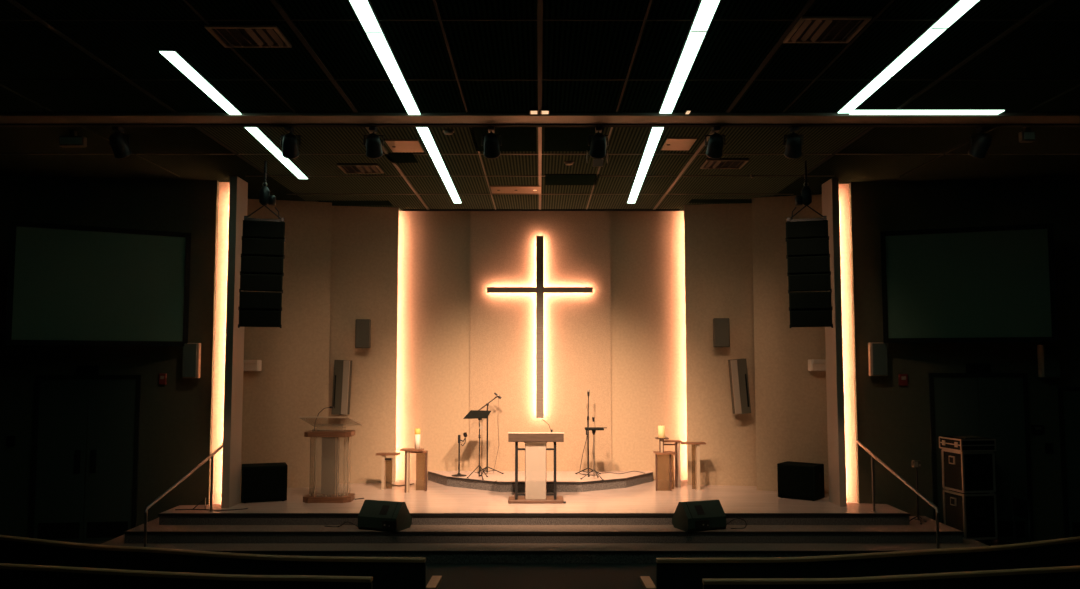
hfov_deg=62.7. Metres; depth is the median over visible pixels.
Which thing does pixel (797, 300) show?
grille
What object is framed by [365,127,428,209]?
trim
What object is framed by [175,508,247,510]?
cable
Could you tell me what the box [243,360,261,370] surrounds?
lamp
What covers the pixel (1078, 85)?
trim
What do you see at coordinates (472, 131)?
trim
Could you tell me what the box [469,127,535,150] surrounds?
ceiling panel
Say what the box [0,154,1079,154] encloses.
trim
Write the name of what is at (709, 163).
ceiling vent
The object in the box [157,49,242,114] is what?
ceiling light
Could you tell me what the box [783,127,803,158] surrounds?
spotlight
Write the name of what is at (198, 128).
trim
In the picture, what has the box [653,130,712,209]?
trim
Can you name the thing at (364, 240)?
wall
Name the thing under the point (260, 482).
subwoofer
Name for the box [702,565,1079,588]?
pew
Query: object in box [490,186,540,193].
ceiling panel
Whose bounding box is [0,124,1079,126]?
trim
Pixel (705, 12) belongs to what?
ceiling light
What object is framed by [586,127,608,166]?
spotlight
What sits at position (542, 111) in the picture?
recessed light
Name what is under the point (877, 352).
wall speaker
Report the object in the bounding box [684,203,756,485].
wall
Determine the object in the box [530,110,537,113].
recessed light
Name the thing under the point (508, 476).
floor
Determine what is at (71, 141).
emergency light
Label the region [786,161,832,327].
array
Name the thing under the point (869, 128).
trim
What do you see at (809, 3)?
trim
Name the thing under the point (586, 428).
tray
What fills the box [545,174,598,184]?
ceiling panel
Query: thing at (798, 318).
grille
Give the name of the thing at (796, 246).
grille
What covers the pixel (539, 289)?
wall cross
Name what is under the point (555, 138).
ceiling panel
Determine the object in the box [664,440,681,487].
side table
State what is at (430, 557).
step
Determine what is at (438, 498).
floor
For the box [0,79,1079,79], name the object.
trim
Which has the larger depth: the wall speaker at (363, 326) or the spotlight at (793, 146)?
the wall speaker at (363, 326)
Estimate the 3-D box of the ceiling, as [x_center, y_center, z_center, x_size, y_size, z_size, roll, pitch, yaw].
[0.000,-2.332,6.792,24.240,0.150,19.800,0,-4,0]
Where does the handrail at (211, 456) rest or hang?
on the floor at (454, 575)
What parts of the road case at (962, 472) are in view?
handle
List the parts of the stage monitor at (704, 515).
connector plate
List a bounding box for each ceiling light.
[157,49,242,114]
[244,127,308,178]
[348,0,421,114]
[415,127,462,202]
[626,127,664,202]
[658,0,720,112]
[836,0,979,112]
[848,108,1006,114]
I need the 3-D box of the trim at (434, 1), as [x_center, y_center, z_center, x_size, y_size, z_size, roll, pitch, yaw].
[-0.810,-2.495,3.525,0.020,0.012,12.660,0,-4,0]
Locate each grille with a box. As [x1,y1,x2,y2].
[240,311,279,326]
[241,274,280,290]
[241,293,280,308]
[242,256,281,272]
[243,238,282,254]
[244,221,283,237]
[341,361,349,414]
[730,360,741,413]
[778,466,812,498]
[787,221,826,237]
[788,238,827,254]
[789,256,827,272]
[790,274,828,290]
[790,293,829,308]
[791,311,830,326]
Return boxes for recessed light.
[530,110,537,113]
[541,110,549,113]
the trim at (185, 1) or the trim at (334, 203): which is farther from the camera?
the trim at (334, 203)
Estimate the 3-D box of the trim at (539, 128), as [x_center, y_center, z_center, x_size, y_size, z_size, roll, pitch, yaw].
[0.000,-1.770,13.243,0.044,0.012,5.850,0,-4,0]
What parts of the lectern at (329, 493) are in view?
panel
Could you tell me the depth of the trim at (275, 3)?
7.89 m
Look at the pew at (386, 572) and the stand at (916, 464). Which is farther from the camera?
the stand at (916, 464)
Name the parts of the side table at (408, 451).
leg, leg, frame, frame leg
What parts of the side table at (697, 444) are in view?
leg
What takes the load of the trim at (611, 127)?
attached to the ceiling
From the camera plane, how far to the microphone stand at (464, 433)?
15.32 m
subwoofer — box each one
[241,462,287,502]
[777,461,824,500]
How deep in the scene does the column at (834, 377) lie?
13.32 m
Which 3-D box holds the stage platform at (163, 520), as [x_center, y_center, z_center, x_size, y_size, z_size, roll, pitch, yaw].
[-0.080,3.462,14.292,10.560,0.479,3.680,0,-4,0]
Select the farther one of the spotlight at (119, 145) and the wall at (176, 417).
the wall at (176, 417)
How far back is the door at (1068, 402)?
13.03 m
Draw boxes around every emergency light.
[59,131,86,147]
[1018,127,1035,142]
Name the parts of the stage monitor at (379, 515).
connector plate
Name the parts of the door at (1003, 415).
kick plate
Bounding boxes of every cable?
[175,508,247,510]
[325,521,357,526]
[726,518,746,528]
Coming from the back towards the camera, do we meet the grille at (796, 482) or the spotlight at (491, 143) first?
the grille at (796, 482)
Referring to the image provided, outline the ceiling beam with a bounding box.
[0,113,1079,123]
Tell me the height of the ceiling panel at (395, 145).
0.022 m
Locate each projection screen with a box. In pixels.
[5,221,190,345]
[880,223,1057,342]
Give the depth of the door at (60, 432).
13.04 m
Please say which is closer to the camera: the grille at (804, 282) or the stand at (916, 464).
the grille at (804, 282)
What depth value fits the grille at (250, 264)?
11.98 m
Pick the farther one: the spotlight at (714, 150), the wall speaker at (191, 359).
the wall speaker at (191, 359)
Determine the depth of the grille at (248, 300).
12.00 m
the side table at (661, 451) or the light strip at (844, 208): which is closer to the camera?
the light strip at (844, 208)
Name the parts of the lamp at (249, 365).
lamp shade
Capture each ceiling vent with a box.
[204,24,291,47]
[337,164,383,172]
[700,159,748,168]
[783,15,871,42]
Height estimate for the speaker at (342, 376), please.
0.951 m
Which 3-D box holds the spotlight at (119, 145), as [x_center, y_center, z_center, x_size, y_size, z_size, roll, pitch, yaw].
[-4.935,-1.774,10.410,0.240,0.365,0.292,0,-4,0]
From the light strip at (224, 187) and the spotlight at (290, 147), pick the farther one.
the light strip at (224, 187)
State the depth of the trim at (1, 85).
9.34 m
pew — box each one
[0,535,441,588]
[0,563,372,588]
[640,536,1079,588]
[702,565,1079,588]
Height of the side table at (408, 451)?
0.696 m
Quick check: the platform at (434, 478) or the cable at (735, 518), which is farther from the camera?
the platform at (434, 478)
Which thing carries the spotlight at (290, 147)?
hanging from the trim at (1, 125)
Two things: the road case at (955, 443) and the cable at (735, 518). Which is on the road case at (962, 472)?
the road case at (955, 443)
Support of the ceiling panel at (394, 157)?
attached to the ceiling
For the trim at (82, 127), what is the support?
attached to the ceiling
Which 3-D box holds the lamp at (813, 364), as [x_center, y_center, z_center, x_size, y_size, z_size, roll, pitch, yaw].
[4.576,1.151,14.417,0.372,0.188,0.230,0,-4,0]
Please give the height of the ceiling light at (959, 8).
0.054 m
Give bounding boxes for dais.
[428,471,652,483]
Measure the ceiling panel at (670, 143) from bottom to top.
0.022 m
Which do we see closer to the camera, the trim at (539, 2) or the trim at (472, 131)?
the trim at (539, 2)
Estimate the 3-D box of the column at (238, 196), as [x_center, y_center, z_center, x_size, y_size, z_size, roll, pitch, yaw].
[-4.595,0.691,13.351,0.110,4.901,0.490,0,-4,0]
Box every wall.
[0,175,218,540]
[240,199,331,489]
[328,206,398,483]
[396,211,686,479]
[469,211,611,470]
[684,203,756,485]
[752,194,828,492]
[849,177,1079,539]
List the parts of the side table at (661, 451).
frame leg, post, frame leg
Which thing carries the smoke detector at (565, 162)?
attached to the ceiling
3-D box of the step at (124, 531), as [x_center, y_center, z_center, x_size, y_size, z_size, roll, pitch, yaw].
[0.050,3.225,11.993,11.360,0.032,0.024,0,-4,0]
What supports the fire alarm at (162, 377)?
attached to the wall at (176, 417)
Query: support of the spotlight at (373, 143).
hanging from the trim at (1, 125)
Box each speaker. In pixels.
[182,343,200,377]
[331,360,351,414]
[355,319,370,348]
[713,318,729,347]
[728,359,750,413]
[868,343,887,375]
[1037,345,1059,376]
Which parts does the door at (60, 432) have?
kick plate, handle, handle, kick plate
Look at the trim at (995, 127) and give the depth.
11.82 m
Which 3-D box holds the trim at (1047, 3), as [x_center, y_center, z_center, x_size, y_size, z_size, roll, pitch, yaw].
[3.920,-2.495,3.525,0.044,0.012,12.660,0,-4,0]
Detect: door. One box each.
[29,375,140,540]
[929,373,1033,539]
[1058,387,1079,537]
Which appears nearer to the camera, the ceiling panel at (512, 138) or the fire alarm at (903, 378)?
the ceiling panel at (512, 138)
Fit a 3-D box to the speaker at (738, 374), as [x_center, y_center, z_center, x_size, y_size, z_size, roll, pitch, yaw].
[3.407,1.571,15.183,0.342,0.944,0.350,0,-4,0]
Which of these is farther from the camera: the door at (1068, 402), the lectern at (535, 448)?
the lectern at (535, 448)
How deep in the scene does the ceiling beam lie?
10.03 m
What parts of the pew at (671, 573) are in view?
armrest, rail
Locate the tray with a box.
[585,427,606,429]
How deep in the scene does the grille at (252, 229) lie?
12.00 m
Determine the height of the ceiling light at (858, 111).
0.052 m
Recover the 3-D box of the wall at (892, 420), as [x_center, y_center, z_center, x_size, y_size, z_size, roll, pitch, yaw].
[8.412,0.918,13.153,7.240,5.386,0.120,-1,-4,7]
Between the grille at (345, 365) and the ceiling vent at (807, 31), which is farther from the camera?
the grille at (345, 365)
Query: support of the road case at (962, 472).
on the road case at (974, 514)
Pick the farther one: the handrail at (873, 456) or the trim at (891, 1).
the handrail at (873, 456)
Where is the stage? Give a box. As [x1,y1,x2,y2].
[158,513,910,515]
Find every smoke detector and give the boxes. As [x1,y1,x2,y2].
[443,130,453,134]
[564,161,573,164]
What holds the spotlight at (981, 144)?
hanging from the trim at (1, 125)
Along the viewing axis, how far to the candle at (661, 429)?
14.74 m
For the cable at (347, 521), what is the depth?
12.27 m
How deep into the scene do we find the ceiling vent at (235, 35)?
7.49 m
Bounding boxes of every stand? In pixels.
[191,498,205,509]
[451,432,467,476]
[463,410,490,479]
[477,393,503,475]
[575,390,600,476]
[580,417,606,480]
[910,460,926,524]
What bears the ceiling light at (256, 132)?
attached to the ceiling
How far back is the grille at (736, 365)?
15.02 m
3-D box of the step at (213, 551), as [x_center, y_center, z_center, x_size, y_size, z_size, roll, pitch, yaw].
[0.040,3.351,11.533,11.940,0.032,0.024,0,-4,0]
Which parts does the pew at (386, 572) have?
rail, armrest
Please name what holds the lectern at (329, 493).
on the floor at (438, 498)
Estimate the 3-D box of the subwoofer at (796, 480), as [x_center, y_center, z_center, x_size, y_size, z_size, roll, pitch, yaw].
[4.094,2.923,13.900,0.608,0.530,0.432,-3,-5,38]
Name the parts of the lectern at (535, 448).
post, rail, panel, rail, post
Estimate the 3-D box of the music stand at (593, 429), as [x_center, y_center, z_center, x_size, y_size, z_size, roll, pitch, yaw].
[0.900,2.591,14.945,0.444,1.029,0.402,0,-4,0]
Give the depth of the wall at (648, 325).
16.18 m
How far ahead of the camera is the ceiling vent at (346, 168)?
12.66 m
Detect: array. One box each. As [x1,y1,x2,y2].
[238,161,284,327]
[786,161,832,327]
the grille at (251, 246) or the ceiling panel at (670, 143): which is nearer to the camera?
the ceiling panel at (670, 143)
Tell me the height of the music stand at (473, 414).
1.140 m
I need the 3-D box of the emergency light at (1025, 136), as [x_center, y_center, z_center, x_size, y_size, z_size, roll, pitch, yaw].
[5.731,-1.891,10.426,0.160,0.190,0.106,0,-4,0]
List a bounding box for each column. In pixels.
[221,176,247,507]
[822,178,846,506]
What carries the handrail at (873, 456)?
on the floor at (454, 575)
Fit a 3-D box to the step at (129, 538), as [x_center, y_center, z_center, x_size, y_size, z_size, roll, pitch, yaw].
[0.050,3.414,12.571,11.340,0.319,1.180,0,-4,0]
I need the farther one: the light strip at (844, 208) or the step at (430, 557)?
the light strip at (844, 208)
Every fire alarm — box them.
[159,374,166,384]
[898,374,907,385]
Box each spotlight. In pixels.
[109,127,131,158]
[280,127,300,158]
[363,127,383,158]
[481,127,501,158]
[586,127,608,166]
[705,127,725,158]
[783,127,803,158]
[968,127,991,158]
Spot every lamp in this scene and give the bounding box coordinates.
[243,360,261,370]
[808,359,825,370]
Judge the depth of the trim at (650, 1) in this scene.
7.88 m
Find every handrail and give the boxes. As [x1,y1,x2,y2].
[144,444,222,546]
[856,440,939,548]
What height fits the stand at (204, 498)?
0.176 m
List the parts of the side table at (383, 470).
upright panel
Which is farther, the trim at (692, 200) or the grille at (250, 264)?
the trim at (692, 200)
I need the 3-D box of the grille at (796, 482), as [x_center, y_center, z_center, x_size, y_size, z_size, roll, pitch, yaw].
[3.962,2.906,13.738,0.550,0.460,0.012,-3,-5,38]
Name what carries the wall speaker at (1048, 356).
attached to the wall at (892, 420)
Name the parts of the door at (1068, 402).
kick plate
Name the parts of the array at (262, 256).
rigging frame, chain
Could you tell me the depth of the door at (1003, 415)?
13.20 m
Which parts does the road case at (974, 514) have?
handle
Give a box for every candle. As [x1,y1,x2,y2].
[415,428,419,448]
[658,425,664,437]
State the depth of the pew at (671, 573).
8.18 m
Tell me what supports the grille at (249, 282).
attached to the array at (262, 256)
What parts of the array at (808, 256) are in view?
chain, rigging frame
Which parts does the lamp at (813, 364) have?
lamp shade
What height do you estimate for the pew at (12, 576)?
0.850 m
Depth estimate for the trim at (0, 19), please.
7.17 m
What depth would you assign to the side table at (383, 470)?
14.79 m
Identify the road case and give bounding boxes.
[939,436,995,451]
[941,449,995,492]
[943,489,997,545]
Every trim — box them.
[0,19,1079,20]
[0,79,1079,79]
[0,84,54,112]
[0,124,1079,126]
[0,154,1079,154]
[7,0,176,112]
[82,127,179,176]
[183,0,295,112]
[195,127,270,176]
[270,0,357,112]
[287,194,792,194]
[318,201,392,205]
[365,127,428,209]
[403,209,679,210]
[433,0,467,112]
[472,131,495,209]
[537,0,542,112]
[538,127,541,209]
[586,127,612,209]
[616,0,652,112]
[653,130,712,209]
[689,199,751,202]
[725,0,814,112]
[782,0,894,112]
[800,127,873,176]
[896,0,1055,109]
[900,127,997,176]
[1025,84,1079,112]
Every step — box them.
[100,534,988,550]
[124,531,963,533]
[124,534,962,542]
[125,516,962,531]
[213,551,891,552]
[245,553,859,562]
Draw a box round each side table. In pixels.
[376,453,399,489]
[400,448,427,492]
[653,437,675,490]
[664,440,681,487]
[681,442,705,489]
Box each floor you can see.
[64,539,1041,588]
[162,480,906,512]
[430,471,651,481]
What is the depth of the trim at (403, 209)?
16.19 m
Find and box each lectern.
[298,406,362,502]
[508,419,565,503]
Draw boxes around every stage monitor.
[358,500,411,531]
[672,500,725,531]
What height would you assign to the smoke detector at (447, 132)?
0.043 m
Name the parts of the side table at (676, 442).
leg, leg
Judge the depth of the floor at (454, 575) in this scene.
10.98 m
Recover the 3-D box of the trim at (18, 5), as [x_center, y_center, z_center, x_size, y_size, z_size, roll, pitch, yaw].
[-4.050,-2.495,3.525,0.044,0.012,12.660,0,-4,0]
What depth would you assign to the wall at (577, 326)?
16.13 m
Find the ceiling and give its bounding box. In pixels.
[0,0,1079,210]
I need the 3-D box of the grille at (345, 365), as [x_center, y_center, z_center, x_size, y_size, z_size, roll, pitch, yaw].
[-3.354,1.604,15.269,0.145,0.925,0.030,0,-4,0]
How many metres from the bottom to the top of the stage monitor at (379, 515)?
0.378 m
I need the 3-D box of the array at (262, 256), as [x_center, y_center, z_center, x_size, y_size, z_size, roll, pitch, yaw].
[-3.830,-0.692,12.233,0.595,2.310,0.520,1,-4,-18]
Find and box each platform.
[159,516,909,524]
[428,473,652,491]
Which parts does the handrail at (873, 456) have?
post, rail, post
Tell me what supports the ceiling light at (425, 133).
attached to the ceiling
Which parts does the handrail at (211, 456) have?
post, rail, post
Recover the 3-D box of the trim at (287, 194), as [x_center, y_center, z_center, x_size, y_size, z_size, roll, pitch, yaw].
[0.000,-1.663,14.684,8.400,0.010,0.018,0,-4,0]
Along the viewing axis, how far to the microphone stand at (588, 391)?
15.46 m
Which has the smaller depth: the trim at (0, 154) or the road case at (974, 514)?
the trim at (0, 154)
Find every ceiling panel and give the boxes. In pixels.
[384,153,417,162]
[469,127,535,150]
[490,186,540,193]
[544,127,604,150]
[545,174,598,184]
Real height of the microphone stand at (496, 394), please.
1.430 m
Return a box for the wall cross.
[487,236,592,417]
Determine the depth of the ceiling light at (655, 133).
12.20 m
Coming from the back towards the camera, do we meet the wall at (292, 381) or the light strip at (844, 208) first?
the wall at (292, 381)
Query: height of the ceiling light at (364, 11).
0.054 m

